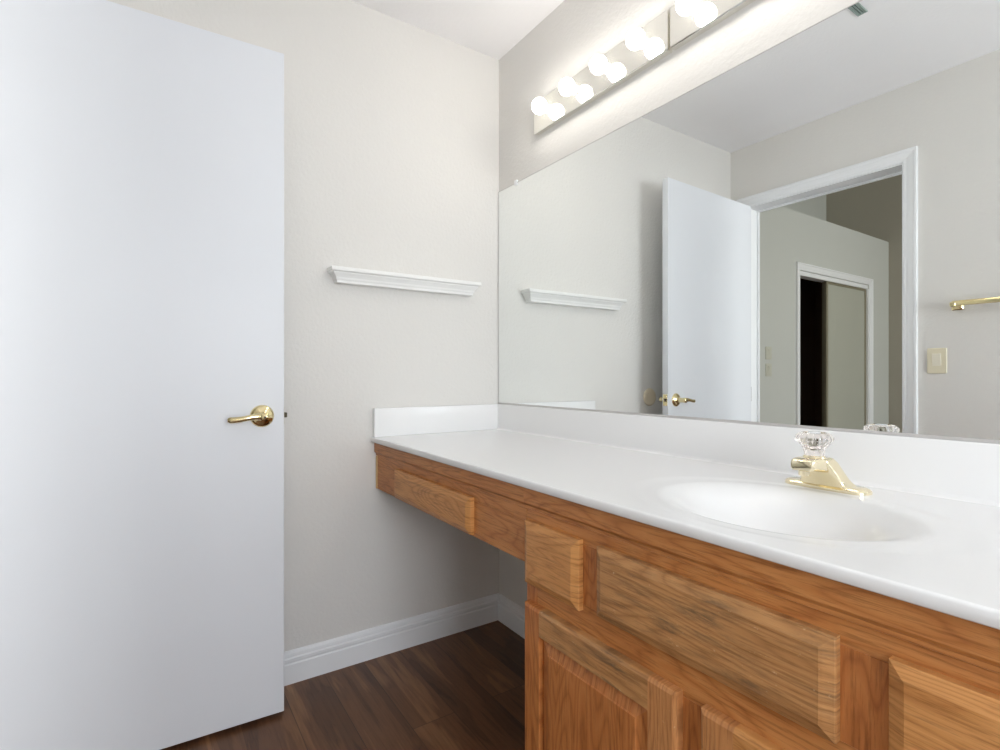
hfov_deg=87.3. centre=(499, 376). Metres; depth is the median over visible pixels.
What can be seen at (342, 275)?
wall shelf
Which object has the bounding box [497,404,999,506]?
backsplash
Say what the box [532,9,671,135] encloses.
vanity light bar
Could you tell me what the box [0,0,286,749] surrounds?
door
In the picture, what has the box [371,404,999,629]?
countertop
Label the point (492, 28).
ceiling
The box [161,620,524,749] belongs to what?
floor
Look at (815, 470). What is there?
faucet
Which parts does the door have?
lever, handle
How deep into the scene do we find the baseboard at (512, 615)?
2.19 m
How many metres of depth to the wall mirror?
1.24 m
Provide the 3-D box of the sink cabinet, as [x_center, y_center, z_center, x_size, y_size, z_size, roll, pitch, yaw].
[0.529,0.652,0.968,0.574,0.810,0.886,0,0,-34]
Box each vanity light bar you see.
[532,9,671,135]
[670,0,754,49]
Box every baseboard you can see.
[284,593,499,685]
[498,594,524,638]
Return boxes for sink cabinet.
[524,488,999,749]
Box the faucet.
[785,431,872,495]
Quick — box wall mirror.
[498,0,999,442]
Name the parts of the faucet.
spout, handle, plate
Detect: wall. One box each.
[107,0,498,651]
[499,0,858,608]
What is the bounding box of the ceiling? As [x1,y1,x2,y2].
[350,0,563,59]
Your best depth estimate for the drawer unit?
1.42 m
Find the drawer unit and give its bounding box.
[374,443,526,561]
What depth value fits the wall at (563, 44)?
1.79 m
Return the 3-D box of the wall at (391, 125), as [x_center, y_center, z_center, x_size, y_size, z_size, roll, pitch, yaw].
[-0.712,-0.162,1.881,1.832,2.440,0.100,0,0,-34]
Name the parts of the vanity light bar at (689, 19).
bulb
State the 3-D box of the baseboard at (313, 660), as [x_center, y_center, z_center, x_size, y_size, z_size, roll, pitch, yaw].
[-0.722,1.003,1.805,1.731,0.110,0.015,0,0,-34]
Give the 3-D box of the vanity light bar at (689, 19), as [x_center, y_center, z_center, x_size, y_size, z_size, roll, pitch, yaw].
[0.646,-1.004,1.229,0.091,0.119,0.636,0,0,-34]
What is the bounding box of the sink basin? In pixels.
[656,482,938,542]
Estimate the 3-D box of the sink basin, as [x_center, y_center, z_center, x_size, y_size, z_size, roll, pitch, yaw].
[0.493,0.280,0.931,0.361,0.100,0.445,0,0,-34]
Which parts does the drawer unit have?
scribe moulding, drawer, rail, rail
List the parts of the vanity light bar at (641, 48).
bulb, bulb, bulb, bulb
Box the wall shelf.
[327,265,481,296]

